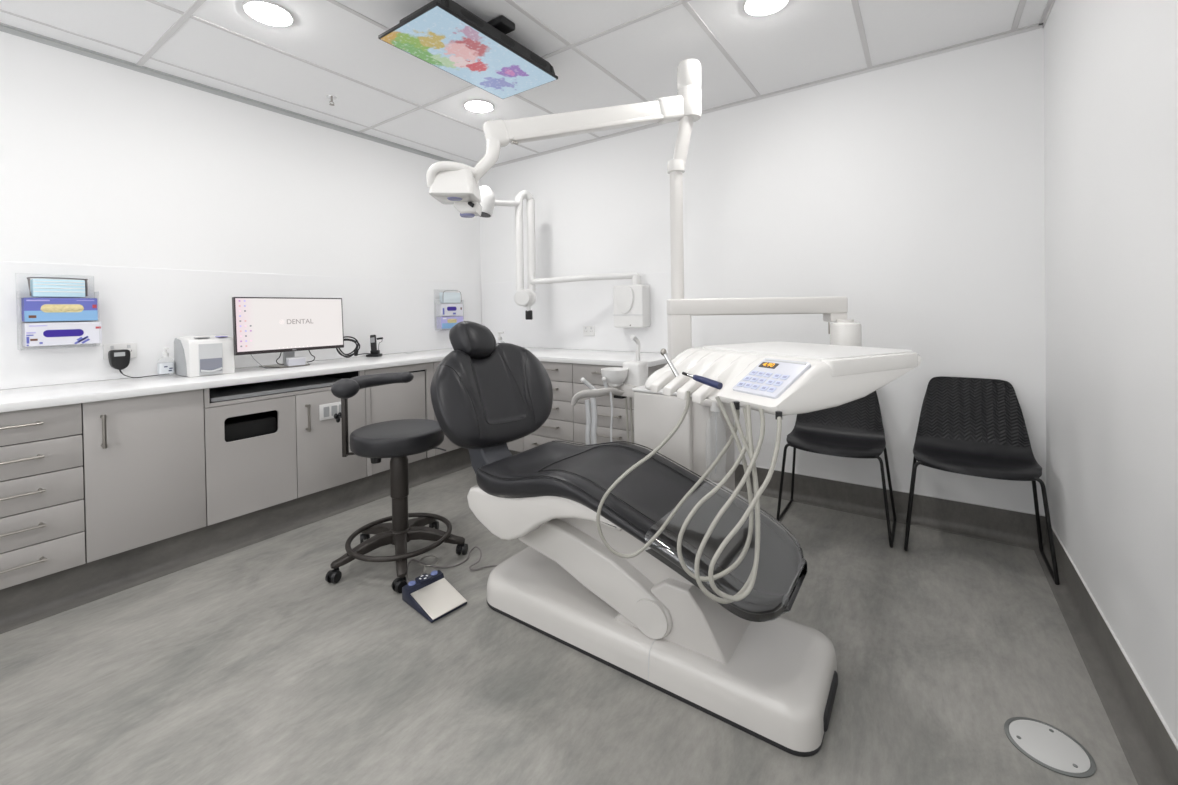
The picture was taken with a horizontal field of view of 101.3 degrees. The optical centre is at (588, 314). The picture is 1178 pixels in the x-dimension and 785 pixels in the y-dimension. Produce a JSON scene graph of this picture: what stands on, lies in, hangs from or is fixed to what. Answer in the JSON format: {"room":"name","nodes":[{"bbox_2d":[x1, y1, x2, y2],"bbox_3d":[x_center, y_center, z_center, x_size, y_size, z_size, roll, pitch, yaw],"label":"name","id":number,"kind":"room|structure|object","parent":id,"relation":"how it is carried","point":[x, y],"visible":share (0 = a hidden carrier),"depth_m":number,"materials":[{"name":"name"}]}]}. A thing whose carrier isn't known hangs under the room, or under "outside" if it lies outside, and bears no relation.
{"room":"dental clinic","nodes":[
{"label":"dental clinic","id":0,"kind":"room"},
{"bbox_2d":[0,31,481,389],"bbox_3d":[-2.293,-0.066,2.741,0.120,2.490,4.590,0,1,35],"label":"wall","id":1,"kind":"structure","parent":0,"point":[102,163],"depth_m":2.72,"materials":[{"name":"white paint"}]},
{"bbox_2d":[103,343,136,359],"bbox_3d":[-2.394,0.186,2.467,0.012,0.078,0.125,0,1,35],"label":"power socket","id":2,"kind":"object","parent":1,"relation":"attached to","point":[132,347],"visible":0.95,"depth_m":2.47,"materials":[{"name":"white plastic"}]},
{"bbox_2d":[0,23,472,166],"bbox_3d":[-2.254,-1.296,2.688,0.022,0.030,4.350,0,1,35],"label":"trim","id":3,"kind":"structure","parent":1,"relation":"attached to","point":[5,28],"depth_m":2.71,"materials":[{"name":"silver metal"}]},
{"bbox_2d":[0,9,477,162],"bbox_3d":[-2.133,-1.311,2.603,0.016,0.004,4.350,0,1,35],"label":"trim","id":4,"kind":"structure","parent":1,"relation":"attached to","point":[4,11],"depth_m":2.63,"materials":[{"name":"white metal"}]},
{"bbox_2d":[0,261,481,389],"bbox_3d":[-2.241,0.035,2.704,0.006,0.573,4.344,0,1,35],"label":"backsplash","id":5,"kind":"structure","parent":1,"relation":"attached to","point":[150,308],"depth_m":2.65,"materials":[{"name":"white laminate"}]},
{"bbox_2d":[365,362,434,475],"bbox_3d":[-1.449,0.670,3.348,0.522,0.663,0.508,0,1,35],"label":"base cabinet","id":6,"kind":"object","parent":1,"relation":"attached to","point":[412,399],"visible":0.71,"depth_m":3.20,"materials":[{"name":"grey laminate"}]},
{"bbox_2d":[0,0,1047,166],"bbox_3d":[-0.681,-1.374,1.592,4.096,0.100,4.590,0,1,35],"label":"ceiling","id":7,"kind":"structure","parent":0,"point":[805,41],"depth_m":2.41,"materials":[{"name":"tile"}]},
{"bbox_2d":[241,0,294,26],"bbox_3d":[-1.398,-1.306,2.109,0.196,0.023,0.196,0,1,35],"label":"recessed light","id":8,"kind":"object","parent":7,"relation":"in","point":[263,11],"visible":1,"depth_m":2.09,"materials":[{"name":"white plastic"}]},
{"bbox_2d":[327,95,336,105],"bbox_3d":[-1.564,-1.300,2.937,0.056,0.048,0.056,0,1,35],"label":"sprinkler","id":9,"kind":"object","parent":7,"relation":"attached to","point":[331,97],"visible":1,"depth_m":2.93,"materials":[{"name":"silver metal"}]},
{"bbox_2d":[378,0,557,98],"bbox_3d":[-0.531,-1.272,2.299,0.426,0.120,0.762,0,1,35],"label":"screen","id":10,"kind":"object","parent":7,"relation":"attached to","point":[443,34],"visible":1,"depth_m":2.20,"materials":[{"name":"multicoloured plastic"}]},
{"bbox_2d":[463,100,494,112],"bbox_3d":[-0.705,-1.327,3.098,0.196,0.023,0.196,0,1,35],"label":"recessed light","id":11,"kind":"object","parent":7,"relation":"in","point":[479,106],"visible":1,"depth_m":3.07,"materials":[{"name":"white plastic"}]},
{"bbox_2d":[466,101,491,111],"bbox_3d":[-0.705,-1.326,3.098,0.162,0.022,0.162,0,1,35],"label":"diffuser","id":12,"kind":"object","parent":11,"relation":"attached to","point":[474,106],"depth_m":3.07,"materials":[{"name":"white plastic"}]},
{"bbox_2d":[136,0,1026,152],"bbox_3d":[-0.680,-1.322,1.593,3.856,0.006,4.350,0,1,35],"label":"grid","id":13,"kind":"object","parent":7,"relation":"attached to","point":[187,14],"depth_m":2.33,"materials":[{"name":"white metal"}]},
{"bbox_2d":[743,0,789,16],"bbox_3d":[0.766,-1.339,2.085,0.196,0.023,0.196,0,1,35],"label":"recessed light","id":14,"kind":"object","parent":7,"relation":"in","point":[757,8],"visible":1,"depth_m":2.09,"materials":[{"name":"white"}]},
{"bbox_2d":[747,0,785,13],"bbox_3d":[0.766,-1.338,2.085,0.162,0.022,0.162,0,1,35],"label":"diffuser","id":15,"kind":"object","parent":14,"relation":"attached to","point":[753,6],"depth_m":2.09,"materials":[{"name":"white plastic"}]},
{"bbox_2d":[0,466,1137,784],"bbox_3d":[-0.641,1.216,1.620,4.096,0.100,4.590,0,1,35],"label":"floor","id":16,"kind":"structure","parent":0,"point":[245,665],"depth_m":1.53,"materials":[{"name":"grey plastic"}]},
{"bbox_2d":[0,403,85,589],"bbox_3d":[-2.453,0.702,1.874,0.558,0.663,0.614,0,1,35],"label":"base cabinet","id":17,"kind":"object","parent":16,"relation":"on","point":[42,525],"visible":0.99,"depth_m":1.89,"materials":[{"name":"grey laminate"}]},
{"bbox_2d":[81,389,205,562],"bbox_3d":[-2.160,0.693,2.294,0.559,0.663,0.406,0,1,35],"label":"base cabinet","id":18,"kind":"object","parent":16,"relation":"on","point":[144,456],"visible":0.94,"depth_m":2.13,"materials":[{"name":"grey laminate"}]},
{"bbox_2d":[0,447,471,633],"bbox_3d":[-1.952,1.103,2.212,0.085,0.154,3.830,0,1,35],"label":"toe kick","id":19,"kind":"structure","parent":16,"relation":"on","point":[31,601],"depth_m":2.30,"materials":[{"name":"grey laminate"}]},
{"bbox_2d":[203,370,366,525],"bbox_3d":[-1.812,0.682,2.795,0.559,0.664,0.813,0,1,35],"label":"base cabinet","id":20,"kind":"object","parent":16,"relation":"on","point":[269,443],"visible":0.73,"depth_m":2.60,"materials":[{"name":"grey laminate"}]},
{"bbox_2d":[209,376,341,401],"bbox_3d":[-1.800,0.413,2.779,0.400,0.020,0.741,0,1,35],"label":"shelf","id":21,"kind":"object","parent":20,"relation":"attached to","point":[273,388],"depth_m":2.70,"materials":[{"name":"laminate"}]},
{"bbox_2d":[319,402,340,420],"bbox_3d":[-1.494,0.559,2.822,0.008,0.090,0.157,0,1,35],"label":"switch plate","id":22,"kind":"object","parent":20,"relation":"attached to","point":[327,410],"depth_m":2.80,"materials":[{"name":"white plastic"}]},
{"bbox_2d":[325,372,467,592],"bbox_3d":[-0.928,0.726,2.309,0.587,0.874,0.616,0,1,35],"label":"stool","id":23,"kind":"object","parent":16,"relation":"on","point":[396,440],"visible":0.99,"depth_m":2.26,"materials":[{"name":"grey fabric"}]},
{"bbox_2d":[402,546,496,622],"bbox_3d":[-0.643,1.118,2.132,0.489,0.088,0.462,0,1,35],"label":"foot pedal","id":24,"kind":"object","parent":16,"relation":"on","point":[432,596],"visible":0.91,"depth_m":1.94,"materials":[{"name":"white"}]},
{"bbox_2d":[509,450,519,454],"bbox_3d":[-0.288,1.065,3.360,1.550,0.154,0.085,0,1,35],"label":"baseboard","id":25,"kind":"structure","parent":16,"relation":"on","point":[513,452],"depth_m":3.57,"materials":[{"name":"grey plastic"}]},
{"bbox_2d":[573,363,667,445],"bbox_3d":[0.264,0.645,3.247,0.540,0.663,0.586,0,1,35],"label":"base cabinet","id":26,"kind":"object","parent":16,"relation":"on","point":[592,374],"visible":0.28,"depth_m":3.06,"materials":[{"name":"grey laminate"}]},
{"bbox_2d":[430,321,837,756],"bbox_3d":[0.086,0.587,1.905,1.589,1.127,0.721,0,1,35],"label":"dental chair","id":27,"kind":"object","parent":16,"relation":"on","point":[768,676],"visible":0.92,"depth_m":1.62,"materials":[{"name":"white plastic"}]},
{"bbox_2d":[476,442,800,614],"bbox_3d":[0.133,0.681,1.771,1.151,0.272,0.528,0,1,35],"label":"seat cushion","id":28,"kind":"object","parent":27,"relation":"on","point":[553,492],"depth_m":1.66,"materials":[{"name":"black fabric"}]},
{"bbox_2d":[571,335,734,494],"bbox_3d":[0.339,0.623,2.425,0.734,1.040,0.459,-1,1,25],"label":"cuspidor unit","id":29,"kind":"object","parent":16,"relation":"on","point":[692,446],"visible":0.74,"depth_m":2.28,"materials":[{"name":"white plastic"}]},
{"bbox_2d":[426,59,701,298],"bbox_3d":[-0.039,-0.420,2.108,1.271,1.563,0.231,-1,1,-20],"label":"light","id":30,"kind":"object","parent":29,"relation":"on","point":[448,182],"visible":0.99,"depth_m":2.13,"materials":[{"name":"white plastic"}]},
{"bbox_2d":[601,367,627,386],"bbox_3d":[0.128,0.315,2.420,0.137,0.087,0.137,0,1,35],"label":"bowl","id":31,"kind":"object","parent":29,"relation":"on","point":[614,376],"depth_m":2.38,"materials":[{"name":"white ceramic"}]},
{"bbox_2d":[710,402,720,473],"bbox_3d":[0.552,0.545,2.100,0.088,0.335,0.088,0,1,35],"label":"water bottle","id":32,"kind":"object","parent":29,"relation":"attached to","point":[713,408],"visible":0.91,"depth_m":2.10,"materials":[{"name":"white plastic"}]},
{"bbox_2d":[596,296,921,603],"bbox_3d":[0.621,0.301,1.709,0.880,0.744,1.523,-1,1,21],"label":"console","id":33,"kind":"object","parent":29,"relation":"attached to","point":[779,379],"visible":0.97,"depth_m":1.32,"materials":[{"name":"white plastic"}]},
{"bbox_2d":[660,348,678,376],"bbox_3d":[0.214,0.126,1.275,0.053,0.074,0.017,0,1,35],"label":"turbine handpiece","id":34,"kind":"object","parent":33,"relation":"in","point":[663,351],"visible":1,"depth_m":1.27,"materials":[{"name":"silver metal"}]},
{"bbox_2d":[682,372,722,389],"bbox_3d":[0.290,0.170,1.250,0.018,0.031,0.134,-1,1,-32],"label":"scaler handpiece","id":35,"kind":"object","parent":33,"relation":"on","point":[715,384],"visible":1,"depth_m":1.23,"materials":[{"name":"blue plastic"}]},
{"bbox_2d":[662,342,921,415],"bbox_3d":[0.729,0.173,1.731,0.766,0.133,1.279,0,1,35],"label":"tray","id":36,"kind":"object","parent":33,"relation":"on","point":[791,378],"depth_m":1.32,"materials":[{"name":"white plastic"}]},
{"bbox_2d":[776,391,895,547],"bbox_3d":[1.321,0.723,2.595,0.539,0.802,0.412,0,1,35],"label":"chair","id":37,"kind":"object","parent":16,"relation":"on","point":[853,429],"visible":0.69,"depth_m":2.62,"materials":[{"name":"black plastic"}]},
{"bbox_2d":[904,376,1059,584],"bbox_3d":[1.799,0.720,2.263,0.539,0.802,0.412,0,1,35],"label":"chair","id":38,"kind":"object","parent":16,"relation":"on","point":[967,426],"visible":1,"depth_m":2.33,"materials":[{"name":"black plastic"}]},
{"bbox_2d":[1004,717,1095,777],"bbox_3d":[1.214,1.138,1.278,0.176,0.005,0.176,0,1,35],"label":"cover","id":39,"kind":"object","parent":16,"relation":"on","point":[1045,744],"visible":1,"depth_m":1.27,"materials":[{"name":"grey"}]},
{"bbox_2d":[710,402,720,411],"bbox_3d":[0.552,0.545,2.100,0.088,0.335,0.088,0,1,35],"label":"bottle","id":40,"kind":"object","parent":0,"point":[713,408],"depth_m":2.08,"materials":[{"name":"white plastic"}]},
{"bbox_2d":[479,28,1045,514],"bbox_3d":[0.615,-0.118,3.441,3.856,2.490,0.120,0,1,35],"label":"wall","id":41,"kind":"structure","parent":0,"point":[912,193],"depth_m":2.70,"materials":[{"name":"white paint"}]},
{"bbox_2d":[433,361,523,454],"bbox_3d":[-0.839,0.656,3.803,1.005,0.663,0.932,0,1,35],"label":"base cabinet","id":42,"kind":"object","parent":41,"relation":"attached to","point":[517,445],"visible":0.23,"depth_m":3.48,"materials":[{"name":"grey laminate"}]},
{"bbox_2d":[0,347,667,412],"bbox_3d":[-1.398,0.332,2.129,2.027,0.034,4.332,0,1,35],"label":"countertop","id":43,"kind":"structure","parent":42,"relation":"on","point":[17,399],"depth_m":2.50,"materials":[{"name":"white laminate"}]},
{"bbox_2d":[108,349,166,377],"bbox_3d":[-2.330,0.250,2.509,0.047,0.150,0.235,0,1,35],"label":"charger","id":44,"kind":"object","parent":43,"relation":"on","point":[118,359],"visible":0.98,"depth_m":2.43,"materials":[{"name":"black plastic"}]},
{"bbox_2d":[157,347,174,373],"bbox_3d":[-2.230,0.247,2.545,0.052,0.150,0.065,0,1,35],"label":"bottle","id":45,"kind":"object","parent":43,"relation":"on","point":[165,367],"visible":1,"depth_m":2.54,"materials":[{"name":"white plastic"}]},
{"bbox_2d":[174,335,234,376],"bbox_3d":[-2.071,0.216,2.607,0.235,0.206,0.206,0,1,35],"label":"printer","id":46,"kind":"object","parent":43,"relation":"on","point":[194,356],"visible":1,"depth_m":2.54,"materials":[{"name":"white plastic"}]},
{"bbox_2d":[232,297,343,367],"bbox_3d":[-1.837,0.106,2.917,0.246,0.415,0.592,0,1,35],"label":"monitor","id":47,"kind":"object","parent":43,"relation":"on","point":[287,325],"visible":0.99,"depth_m":2.82,"materials":[{"name":"grey"}]},
{"bbox_2d":[286,356,305,365],"bbox_3d":[-1.763,0.279,2.907,0.036,0.050,0.098,0,1,35],"label":"box","id":48,"kind":"object","parent":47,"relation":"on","point":[291,361],"visible":1,"depth_m":2.89,"materials":[{"name":"white"}]},
{"bbox_2d":[336,336,370,357],"bbox_3d":[-1.593,0.216,3.248,0.221,0.146,0.085,-1,1,-11],"label":"coiled cable","id":49,"kind":"object","parent":43,"relation":"on","point":[355,341],"visible":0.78,"depth_m":3.24,"materials":[{"name":"black plastic"}]},
{"bbox_2d":[366,335,382,356],"bbox_3d":[-1.553,0.224,3.499,0.098,0.157,0.080,-1,1,0],"label":"cordless phone","id":50,"kind":"object","parent":43,"relation":"on","point":[374,352],"visible":0.99,"depth_m":3.50,"materials":[{"name":"black plastic"}]},
{"bbox_2d":[523,361,573,450],"bbox_3d":[-0.143,0.648,3.530,0.448,0.663,0.586,0,1,35],"label":"base cabinet","id":51,"kind":"object","parent":41,"relation":"attached to","point":[559,426],"visible":0.35,"depth_m":3.25,"materials":[{"name":"grey laminate"}]},
{"bbox_2d":[479,186,649,327],"bbox_3d":[-0.206,-0.432,3.561,1.236,1.062,0.544,-1,1,-9],"label":"dental x-ray machine","id":52,"kind":"object","parent":41,"relation":"attached to","point":[631,303],"visible":0.96,"depth_m":3.56,"materials":[{"name":"white plastic"}]},
{"bbox_2d":[483,272,670,352],"bbox_3d":[-0.161,-0.009,3.906,1.990,0.573,0.006,0,1,35],"label":"backsplash","id":53,"kind":"structure","parent":41,"relation":"attached to","point":[561,311],"depth_m":3.87,"materials":[{"name":"white laminate"}]},
{"bbox_2d":[583,326,594,335],"bbox_3d":[-0.002,0.127,3.787,0.105,0.075,0.012,0,1,35],"label":"power socket","id":54,"kind":"object","parent":41,"relation":"attached to","point":[587,330],"visible":1,"depth_m":3.78,"materials":[{"name":"white plastic"}]},
{"bbox_2d":[492,0,1054,167],"bbox_3d":[-0.680,-1.314,1.593,3.856,0.020,4.350,0,1,35],"label":"trim","id":55,"kind":"structure","parent":41,"relation":"attached to","point":[1050,3],"depth_m":2.75,"materials":[{"name":"white metal"}]},
{"bbox_2d":[735,464,1044,549],"bbox_3d":[1.405,1.044,2.811,1.856,0.155,0.052,0,1,35],"label":"baseboard","id":56,"kind":"structure","parent":41,"relation":"attached to","point":[1013,528],"depth_m":2.59,"materials":[{"name":"grey plastic"}]},
{"bbox_2d":[1044,0,1177,742],"bbox_3d":[0.971,-0.092,0.471,0.120,2.490,4.590,0,1,35],"label":"wall","id":57,"kind":"structure","parent":0,"point":[1111,66],"depth_m":1.43,"materials":[{"name":"white paint"}]},
{"bbox_2d":[741,464,1177,749],"bbox_3d":[0.177,1.002,1.046,1.856,0.004,4.350,0,1,35],"label":"trim","id":58,"kind":"structure","parent":57,"relation":"attached to","point":[1165,725],"depth_m":1.60,"materials":[{"name":"white"}]},
{"bbox_2d":[1034,518,1177,784],"bbox_3d":[0.918,1.076,0.532,0.052,0.155,4.350,0,1,35],"label":"baseboard","id":59,"kind":"structure","parent":57,"relation":"attached to","point":[1149,750],"depth_m":1.42,"materials":[{"name":"grey plastic"}]},
{"bbox_3d":[-2.487,-0.017,2.268,0.089,0.347,0.254,0,1,35],"label":"rack","id":60,"kind":"object","parent":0,"visible":0},
{"bbox_2d":[22,321,101,346],"bbox_3d":[-2.478,0.088,2.277,0.081,0.106,0.245,0,1,35],"label":"glove box","id":61,"kind":"object","parent":60,"relation":"in","point":[49,333],"visible":1,"depth_m":2.24,"materials":[{"name":"white cardboard"}]},
{"bbox_2d":[21,298,97,321],"bbox_3d":[-2.482,-0.025,2.269,0.085,0.108,0.232,0,1,35],"label":"glove box","id":62,"kind":"object","parent":61,"relation":"on","point":[33,309],"visible":1,"depth_m":2.24,"materials":[{"name":"blue cardboard"}]},
{"bbox_2d":[27,277,87,297],"bbox_3d":[-2.486,-0.128,2.261,0.070,0.091,0.189,0,1,35],"label":"pack","id":63,"kind":"object","parent":62,"relation":"on","point":[78,287],"visible":1,"depth_m":2.24,"materials":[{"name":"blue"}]},
{"bbox_3d":[-1.195,-0.043,4.132,0.082,0.345,0.250,0,1,35],"label":"rack","id":64,"kind":"object","parent":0,"visible":0},
{"bbox_2d":[436,316,462,328],"bbox_3d":[-1.187,0.065,4.134,0.078,0.100,0.225,0,1,35],"label":"glove box","id":65,"kind":"object","parent":64,"relation":"in","point":[449,321],"visible":0.97,"depth_m":4.07,"materials":[{"name":"blue"}]},
{"bbox_2d":[436,304,462,315],"bbox_3d":[-1.191,-0.043,4.134,0.074,0.105,0.225,0,1,35],"label":"glove box","id":66,"kind":"object","parent":64,"relation":"in","point":[441,309],"visible":1,"depth_m":4.09,"materials":[{"name":"white cardboard"}]},
{"bbox_2d":[439,290,461,302],"bbox_3d":[-1.187,-0.155,4.130,0.059,0.108,0.198,0,1,35],"label":"pack","id":67,"kind":"object","parent":66,"relation":"on","point":[445,297],"visible":1,"depth_m":4.10,"materials":[{"name":"grey"}]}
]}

